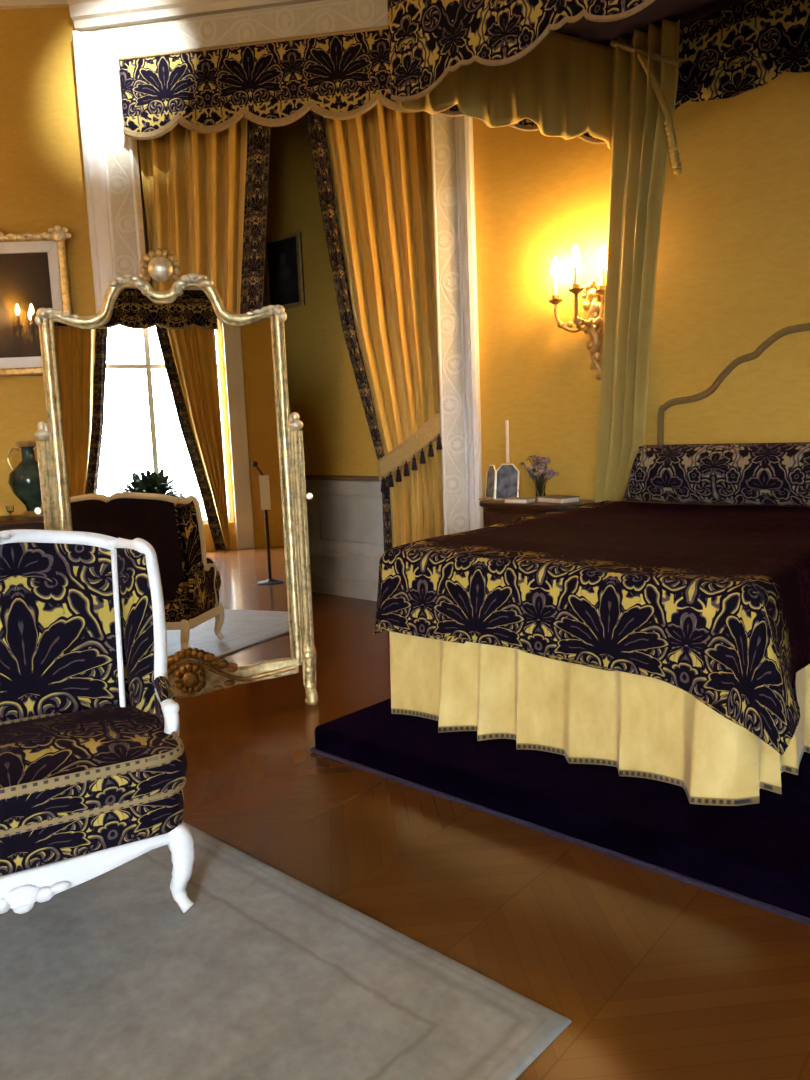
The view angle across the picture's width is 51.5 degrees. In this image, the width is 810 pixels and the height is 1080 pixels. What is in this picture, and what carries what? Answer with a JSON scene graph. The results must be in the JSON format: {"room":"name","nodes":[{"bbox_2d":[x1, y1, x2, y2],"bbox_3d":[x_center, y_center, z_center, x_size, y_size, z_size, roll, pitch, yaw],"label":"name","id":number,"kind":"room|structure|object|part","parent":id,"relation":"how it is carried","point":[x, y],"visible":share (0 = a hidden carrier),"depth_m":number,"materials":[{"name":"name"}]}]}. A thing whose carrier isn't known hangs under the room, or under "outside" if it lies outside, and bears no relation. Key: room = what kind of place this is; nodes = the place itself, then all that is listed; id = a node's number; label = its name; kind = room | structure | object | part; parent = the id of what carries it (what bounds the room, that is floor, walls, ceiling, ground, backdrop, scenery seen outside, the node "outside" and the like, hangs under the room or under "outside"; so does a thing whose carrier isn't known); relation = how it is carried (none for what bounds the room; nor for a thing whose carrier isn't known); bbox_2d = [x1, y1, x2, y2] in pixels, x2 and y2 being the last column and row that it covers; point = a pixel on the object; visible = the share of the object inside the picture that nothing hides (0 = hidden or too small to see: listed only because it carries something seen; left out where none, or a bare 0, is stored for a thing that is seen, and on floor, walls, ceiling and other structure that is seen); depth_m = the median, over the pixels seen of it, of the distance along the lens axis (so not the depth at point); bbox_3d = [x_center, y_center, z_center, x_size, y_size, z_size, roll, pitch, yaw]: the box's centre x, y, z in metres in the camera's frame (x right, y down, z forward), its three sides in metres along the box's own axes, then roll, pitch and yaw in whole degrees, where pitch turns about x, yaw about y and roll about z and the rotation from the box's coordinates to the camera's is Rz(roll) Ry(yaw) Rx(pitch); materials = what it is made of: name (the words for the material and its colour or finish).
{"room":"historic interior","nodes":[
{"label":"historic interior","id":0,"kind":"room"},
{"bbox_2d":[0,7,95,515],"bbox_3d":[-3.701,-1.854,6.776,2.552,5.150,0.120,-2,8,0],"label":"wall","id":1,"kind":"structure","parent":0,"point":[42,181],"depth_m":6.57,"materials":[{"name":"gold paint"}]},
{"bbox_2d":[0,0,68,9],"bbox_3d":[-3.720,-4.196,6.268,2.402,0.372,0.260,-2,8,0],"label":"trim","id":2,"kind":"structure","parent":1,"relation":"attached to","point":[4,4],"depth_m":6.37,"materials":[{"name":"beige paint"}]},
{"bbox_2d":[0,225,71,375],"bbox_3d":[-3.229,-1.893,6.653,1.283,1.162,0.109,-2,8,0],"label":"framed painting","id":3,"kind":"object","parent":1,"relation":"attached to","point":[34,276],"visible":0.87,"depth_m":6.65,"materials":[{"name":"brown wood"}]},
{"bbox_3d":[-3.207,-1.345,6.731,1.130,0.055,0.070,-2,8,0],"label":"frame rail","id":4,"kind":"part","parent":3,"relation":"part of","materials":[{"name":"gold metal"}]},
{"bbox_3d":[-3.247,-2.360,6.594,1.126,0.055,0.070,-2,8,0],"label":"frame rail","id":5,"kind":"part","parent":3,"relation":"part of","materials":[{"name":"gold metal"}]},
{"bbox_3d":[-2.685,-1.875,6.663,0.055,1.068,0.070,-2,8,0],"label":"frame rail","id":6,"kind":"part","parent":3,"relation":"part of","materials":[{"name":"gold metal"}]},
{"bbox_2d":[72,31,145,312],"bbox_3d":[-2.231,-1.598,6.691,0.389,4.550,0.156,-2,8,6],"label":"trim","id":7,"kind":"structure","parent":1,"relation":"attached to","point":[110,157],"depth_m":6.50,"materials":[{"name":"white paint"}]},
{"bbox_3d":[-2.147,-1.497,6.738,0.230,4.330,0.090,-1,8,9],"label":"panel","id":8,"kind":"part","parent":7,"relation":"part of","materials":[{"name":"white paint"}]},
{"bbox_2d":[137,140,152,286],"bbox_3d":[-2.155,-2.082,8.002,0.120,5.150,2.550,-1,8,9],"label":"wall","id":9,"kind":"structure","parent":0,"point":[141,187],"depth_m":7.21,"materials":[{"name":"yellow paint"}]},
{"bbox_2d":[79,0,338,31],"bbox_3d":[-1.024,-4.074,6.230,3.000,0.820,0.100,-1,8,9],"label":"lintel","id":10,"kind":"object","parent":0,"point":[323,0],"depth_m":6.27,"materials":[{"name":"beige paint"}]},
{"bbox_2d":[92,0,387,64],"bbox_3d":[-1.027,-3.775,6.186,3.000,0.240,0.001,-1,8,9],"label":"trim","id":11,"kind":"structure","parent":10,"relation":"attached to","point":[341,15],"depth_m":6.22,"materials":[{"name":"white paint"}]},
{"bbox_2d":[118,25,420,139],"bbox_3d":[-0.904,-3.346,6.194,2.496,0.598,0.169,-1,8,9],"label":"valance","id":12,"kind":"object","parent":10,"relation":"attached to","point":[338,75],"visible":0.9,"depth_m":6.15,"materials":[{"name":"fabric"}]},
{"bbox_2d":[138,117,269,313],"bbox_3d":[-1.467,-1.506,6.710,1.117,4.260,0.134,-1,8,9],"label":"curtain","id":13,"kind":"object","parent":12,"relation":"hanging from","point":[205,195],"visible":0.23,"depth_m":6.57,"materials":[{"name":"gold fabric"}]},
{"bbox_2d":[305,102,443,551],"bbox_3d":[-0.220,-1.527,6.500,1.028,4.260,0.142,-1,8,9],"label":"curtain","id":14,"kind":"object","parent":12,"relation":"hanging from","point":[381,161],"visible":0.61,"depth_m":6.42,"materials":[{"name":"gold fabric"}]},
{"bbox_2d":[378,411,441,491],"bbox_3d":[0.046,-0.688,6.423,0.539,0.634,0.095,-1,8,9],"label":"tieback","id":15,"kind":"object","parent":14,"relation":"attached to","point":[430,431],"visible":1,"depth_m":6.41,"materials":[{"name":"gold fabric"}]},
{"bbox_2d":[174,591,809,1079],"bbox_3d":[-0.026,1.216,2.586,9.950,0.100,15.200,-2,8,0],"label":"floor","id":16,"kind":"structure","parent":0,"point":[656,976],"depth_m":2.69,"materials":[{"name":"brown wood"}]},
{"bbox_2d":[0,515,44,530],"bbox_3d":[-3.341,0.287,6.699,1.500,0.908,0.510,-2,8,0],"label":"console table","id":17,"kind":"object","parent":16,"relation":"on","point":[34,523],"visible":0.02,"depth_m":6.43,"materials":[{"name":"brown wood"}]},
{"bbox_2d":[6,505,15,519],"bbox_3d":[-3.041,-0.209,6.477,0.060,0.110,0.060,-2,8,0],"label":"goblet","id":18,"kind":"object","parent":17,"relation":"on","point":[10,509],"visible":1,"depth_m":6.46,"materials":[{"name":"gold metal"}]},
{"bbox_2d":[6,441,42,516],"bbox_3d":[-2.987,-0.489,6.702,0.330,0.600,0.330,5,11,44],"label":"vase","id":19,"kind":"object","parent":17,"relation":"on","point":[24,480],"visible":0.69,"depth_m":6.61,"materials":[{"name":"green ceramic"}]},
{"bbox_3d":[-3.105,-0.648,6.680,0.133,0.200,0.026,-2,8,0],"label":"handle","id":20,"kind":"part","parent":19,"relation":"part of","materials":[{"name":"gold metal"}]},
{"bbox_2d":[34,248,317,704],"bbox_3d":[-1.204,-0.272,4.452,1.408,2.442,0.325,-4,8,-10],"label":"mirror","id":21,"kind":"object","parent":16,"relation":"on","point":[168,426],"visible":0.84,"depth_m":4.38,"materials":[{"name":"gold glass"}]},
{"bbox_3d":[-1.860,-0.150,4.274,0.040,0.040,0.065,-4,8,-10],"label":"pivot knob","id":22,"kind":"part","parent":21,"relation":"part of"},
{"bbox_3d":[-1.799,0.192,4.342,0.071,1.400,0.070,-4,8,-10],"label":"post","id":23,"kind":"part","parent":21,"relation":"part of","materials":[{"name":"gold metal"}]},
{"bbox_3d":[-1.194,-0.294,4.392,1.115,2.041,0.010,-4,7,-10],"label":"glass","id":24,"kind":"part","parent":21,"relation":"part of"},
{"bbox_3d":[-1.149,0.731,4.510,1.150,0.225,0.052,-4,7,-10],"label":"rail","id":25,"kind":"part","parent":21,"relation":"part of","materials":[{"name":"gold metal"}]},
{"bbox_3d":[-0.554,0.111,4.571,0.071,1.400,0.070,-4,8,-10],"label":"post","id":26,"kind":"part","parent":21,"relation":"part of","materials":[{"name":"gold metal"}]},
{"bbox_3d":[-0.517,-0.237,4.521,0.040,0.040,0.065,-4,8,-10],"label":"pivot knob","id":27,"kind":"part","parent":21,"relation":"part of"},
{"bbox_2d":[0,822,571,1079],"bbox_3d":[-1.876,1.305,2.055,3.300,0.012,3.200,5,10,42],"label":"area rug","id":28,"kind":"object","parent":16,"relation":"on","point":[267,975],"visible":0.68,"depth_m":2.25,"materials":[{"name":"grey carpet"}]},
{"bbox_2d":[0,529,194,913],"bbox_3d":[-1.280,0.595,2.662,1.116,1.178,0.813,-6,9,-28],"label":"armchair","id":29,"kind":"object","parent":28,"relation":"on","point":[94,765],"visible":1,"depth_m":2.80,"materials":[{"name":"fabric"}]},
{"bbox_3d":[-1.454,0.033,2.872,0.914,0.108,0.149,-6,9,-28],"label":"crest rail","id":30,"kind":"part","parent":29,"relation":"part of","materials":[{"name":"white paint"}]},
{"bbox_3d":[-1.408,0.416,2.867,0.870,0.791,0.206,-6,9,-28],"label":"backrest","id":31,"kind":"part","parent":29,"relation":"part of","materials":[{"name":"fabric"}]},
{"bbox_3d":[-1.239,0.958,2.661,0.960,0.095,0.667,-6,9,-28],"label":"seat rail","id":32,"kind":"part","parent":29,"relation":"part of","materials":[{"name":"white paint"}]},
{"bbox_3d":[-0.907,0.272,2.976,0.102,0.561,0.314,-9,10,-39],"label":"wing rail","id":33,"kind":"part","parent":29,"relation":"part of","materials":[{"name":"white paint"}]},
{"bbox_3d":[-0.866,0.678,2.961,0.040,0.286,0.440,-6,9,-28],"label":"panel","id":34,"kind":"part","parent":29,"relation":"part of","materials":[{"name":"fabric"}]},
{"bbox_3d":[-0.699,1.024,2.624,0.090,0.291,0.091,-6,9,-28],"label":"leg","id":35,"kind":"part","parent":29,"relation":"part of","materials":[{"name":"white paint"}]},
{"bbox_2d":[479,499,594,526],"bbox_3d":[0.922,0.206,5.874,0.821,0.956,0.470,5,10,42],"label":"nightstand","id":36,"kind":"object","parent":16,"relation":"on","point":[495,512],"visible":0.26,"depth_m":5.71,"materials":[{"name":"brown wood"}]},
{"bbox_2d":[478,464,519,500],"bbox_3d":[0.690,-0.416,5.998,0.348,0.261,0.127,5,10,42],"label":"photo frame","id":37,"kind":"object","parent":36,"relation":"on","point":[503,482],"visible":0.85,"depth_m":5.94,"materials":[{"name":"grey paper"}]},
{"bbox_3d":[0.625,-0.420,6.062,0.012,0.235,0.160,2,6,-16],"label":"photo panel","id":38,"kind":"part","parent":37,"relation":"part of","materials":[{"name":"grey paper"}]},
{"bbox_3d":[0.723,-0.410,5.921,0.185,0.245,0.012,4,4,39],"label":"photo panel","id":39,"kind":"part","parent":37,"relation":"part of","materials":[{"name":"grey paper"}]},
{"bbox_3d":[0.765,-0.070,5.737,0.584,0.220,0.062,5,10,42],"label":"drawer","id":40,"kind":"part","parent":36,"relation":"part of","materials":[{"name":"brown wood"}]},
{"bbox_2d":[505,420,510,463],"bbox_3d":[0.743,-0.582,6.075,0.100,0.565,0.100,5,10,42],"label":"candle","id":41,"kind":"object","parent":36,"relation":"on","point":[506,421],"visible":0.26,"depth_m":6.05,"materials":[{"name":"white wax"}]},
{"bbox_2d":[504,497,535,503],"bbox_3d":[0.787,-0.273,5.765,0.180,0.032,0.128,3,10,37],"label":"book","id":42,"kind":"object","parent":36,"relation":"on","point":[517,500],"visible":1,"depth_m":5.72,"materials":[{"name":"white paper"}]},
{"bbox_2d":[519,455,558,500],"bbox_3d":[0.922,-0.433,5.830,0.287,0.321,0.220,5,10,42],"label":"bouquet","id":43,"kind":"object","parent":36,"relation":"on","point":[540,485],"visible":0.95,"depth_m":5.81,"materials":[{"name":"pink plant"}]},
{"bbox_2d":[537,495,579,503],"bbox_3d":[1.035,-0.275,5.680,0.170,0.040,0.240,-7,9,-33],"label":"book","id":44,"kind":"object","parent":36,"relation":"on","point":[553,499],"visible":1,"depth_m":5.62,"materials":[{"name":"white paper"}]},
{"bbox_2d":[310,698,809,925],"bbox_3d":[1.490,0.852,3.971,2.813,0.130,2.688,5,10,42],"label":"platform","id":45,"kind":"object","parent":16,"relation":"on","point":[757,855],"visible":0.48,"depth_m":3.04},
{"bbox_2d":[389,323,809,805],"bbox_3d":[1.380,-0.159,4.085,2.180,1.851,2.418,5,10,42],"label":"bed","id":46,"kind":"object","parent":45,"relation":"on","point":[641,726],"visible":0.46,"depth_m":3.47,"materials":[{"name":"yellow fabric"}]},
{"bbox_2d":[371,501,809,754],"bbox_3d":[1.205,0.208,4.074,1.977,0.554,2.263,5,10,42],"label":"bedspread","id":47,"kind":"object","parent":46,"relation":"on","point":[711,603],"visible":1,"depth_m":3.31,"materials":[{"name":"fabric"}]},
{"bbox_2d":[622,442,809,506],"bbox_3d":[1.952,-0.374,4.773,1.600,0.351,0.330,5,10,42],"label":"bolster","id":48,"kind":"object","parent":47,"relation":"on","point":[766,474],"visible":1,"depth_m":4.74,"materials":[{"name":"fabric"}]},
{"bbox_3d":[2.272,-0.722,4.736,1.806,0.981,0.042,5,10,42],"label":"headboard cord","id":49,"kind":"part","parent":46,"relation":"part of","materials":[{"name":"fabric"}]},
{"bbox_3d":[2.293,-0.716,4.760,1.764,0.960,0.055,5,10,42],"label":"headboard","id":50,"kind":"part","parent":46,"relation":"part of","materials":[{"name":"gold metal"}]},
{"bbox_2d":[262,72,809,511],"bbox_3d":[1.312,-1.896,5.598,10.800,5.150,0.120,5,10,42],"label":"wall","id":51,"kind":"structure","parent":0,"point":[733,272],"depth_m":5.73,"materials":[{"name":"gold paint"}]},
{"bbox_2d":[66,0,322,30],"bbox_3d":[-1.034,-4.183,6.032,3.050,0.549,0.260,-1,8,9],"label":"trim","id":52,"kind":"structure","parent":51,"relation":"attached to","point":[85,14],"depth_m":6.27,"materials":[{"name":"beige paint"}]},
{"bbox_2d":[264,230,304,308],"bbox_3d":[-1.099,-2.426,7.620,0.500,0.650,0.041,5,10,42],"label":"framed picture","id":53,"kind":"object","parent":51,"relation":"attached to","point":[284,274],"visible":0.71,"depth_m":7.59,"materials":[{"name":"brown wood"}]},
{"bbox_3d":[-1.274,-2.440,7.768,0.040,0.645,0.025,5,10,42],"label":"frame rail","id":54,"kind":"part","parent":53,"relation":"part of","materials":[{"name":"brown wood"}]},
{"bbox_3d":[-1.116,-2.727,7.573,0.494,0.040,0.025,5,10,42],"label":"frame rail","id":55,"kind":"part","parent":53,"relation":"part of","materials":[{"name":"brown wood"}]},
{"bbox_3d":[-1.092,-2.123,7.655,0.496,0.040,0.025,5,10,42],"label":"frame rail","id":56,"kind":"part","parent":53,"relation":"part of","materials":[{"name":"gold metal"}]},
{"bbox_3d":[-0.934,-2.411,7.459,0.040,0.645,0.025,5,10,42],"label":"frame rail","id":57,"kind":"part","parent":53,"relation":"part of","materials":[{"name":"black wood"}]},
{"bbox_2d":[310,573,377,600],"bbox_3d":[-1.017,0.384,8.025,4.180,0.170,0.056,5,10,42],"label":"baseboard","id":58,"kind":"structure","parent":51,"relation":"attached to","point":[340,586],"depth_m":7.55,"materials":[{"name":"white paint"}]},
{"bbox_2d":[305,475,392,581],"bbox_3d":[-1.040,-0.150,7.951,4.180,0.930,0.060,5,10,42],"label":"wainscoting","id":59,"kind":"structure","parent":51,"relation":"attached to","point":[345,513],"depth_m":7.48,"materials":[{"name":"white stone"}]},
{"bbox_3d":[-1.058,-0.591,7.891,4.180,0.040,0.060,5,10,42],"label":"chair rail","id":60,"kind":"part","parent":59,"relation":"part of","materials":[{"name":"white paint"}]},
{"bbox_3d":[-1.038,0.093,7.976,4.180,0.040,0.020,5,10,42],"label":"panel moulding","id":61,"kind":"part","parent":59,"relation":"part of","materials":[{"name":"white stone"}]},
{"bbox_3d":[-0.374,-0.178,7.326,1.110,0.446,0.024,5,10,42],"label":"panel moulding","id":62,"kind":"part","parent":59,"relation":"part of","materials":[{"name":"white stone"}]},
{"bbox_2d":[430,114,483,534],"bbox_3d":[0.390,-1.645,6.256,0.312,4.550,0.156,0,8,14],"label":"trim","id":63,"kind":"structure","parent":51,"relation":"attached to","point":[452,154],"depth_m":6.23,"materials":[{"name":"white paint"}]},
{"bbox_3d":[0.351,-1.541,6.324,0.195,4.330,0.090,-1,8,9],"label":"panel","id":64,"kind":"part","parent":63,"relation":"part of","materials":[{"name":"white paint"}]},
{"bbox_2d":[548,244,606,379],"bbox_3d":[1.135,-1.490,5.564,0.459,0.861,0.277,5,10,42],"label":"wall sconce","id":65,"kind":"object","parent":51,"relation":"attached to","point":[591,325],"visible":0.97,"depth_m":5.57,"materials":[{"name":"gold metal"}]},
{"bbox_3d":[1.013,-1.836,5.662,0.054,0.132,0.054,5,10,42],"label":"candle bulb","id":66,"kind":"part","parent":65,"relation":"part of","materials":[{"name":"white glass"}]},
{"bbox_3d":[1.121,-1.498,5.654,0.248,0.209,0.045,1,8,25],"label":"arm","id":67,"kind":"part","parent":65,"relation":"part of"},
{"bbox_3d":[1.100,-1.837,5.416,0.054,0.132,0.054,5,10,42],"label":"candle bulb","id":68,"kind":"part","parent":65,"relation":"part of","materials":[{"name":"white glass"}]},
{"bbox_3d":[1.174,-1.497,5.522,0.058,0.238,0.206,5,10,42],"label":"arm","id":69,"kind":"part","parent":65,"relation":"part of"},
{"bbox_3d":[1.267,-1.494,5.523,0.047,0.223,0.143,-4,8,-10],"label":"arm","id":70,"kind":"part","parent":65,"relation":"part of"},
{"bbox_3d":[1.274,-1.829,5.421,0.054,0.132,0.054,5,10,42],"label":"candle bulb","id":71,"kind":"part","parent":65,"relation":"part of","materials":[{"name":"white glass"}]},
{"bbox_2d":[387,0,809,148],"bbox_3d":[1.441,-2.836,4.128,2.709,1.005,1.608,5,10,42],"label":"canopy","id":72,"kind":"object","parent":51,"relation":"attached to","point":[544,66],"visible":0.96,"depth_m":4.74,"materials":[{"name":"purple fabric"}]},
{"bbox_2d":[594,19,682,502],"bbox_3d":[1.447,-1.643,5.258,0.629,2.871,0.126,5,10,42],"label":"curtain","id":73,"kind":"object","parent":72,"relation":"hanging from","point":[645,66],"visible":0.97,"depth_m":5.23,"materials":[{"name":"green fabric"}]}
]}

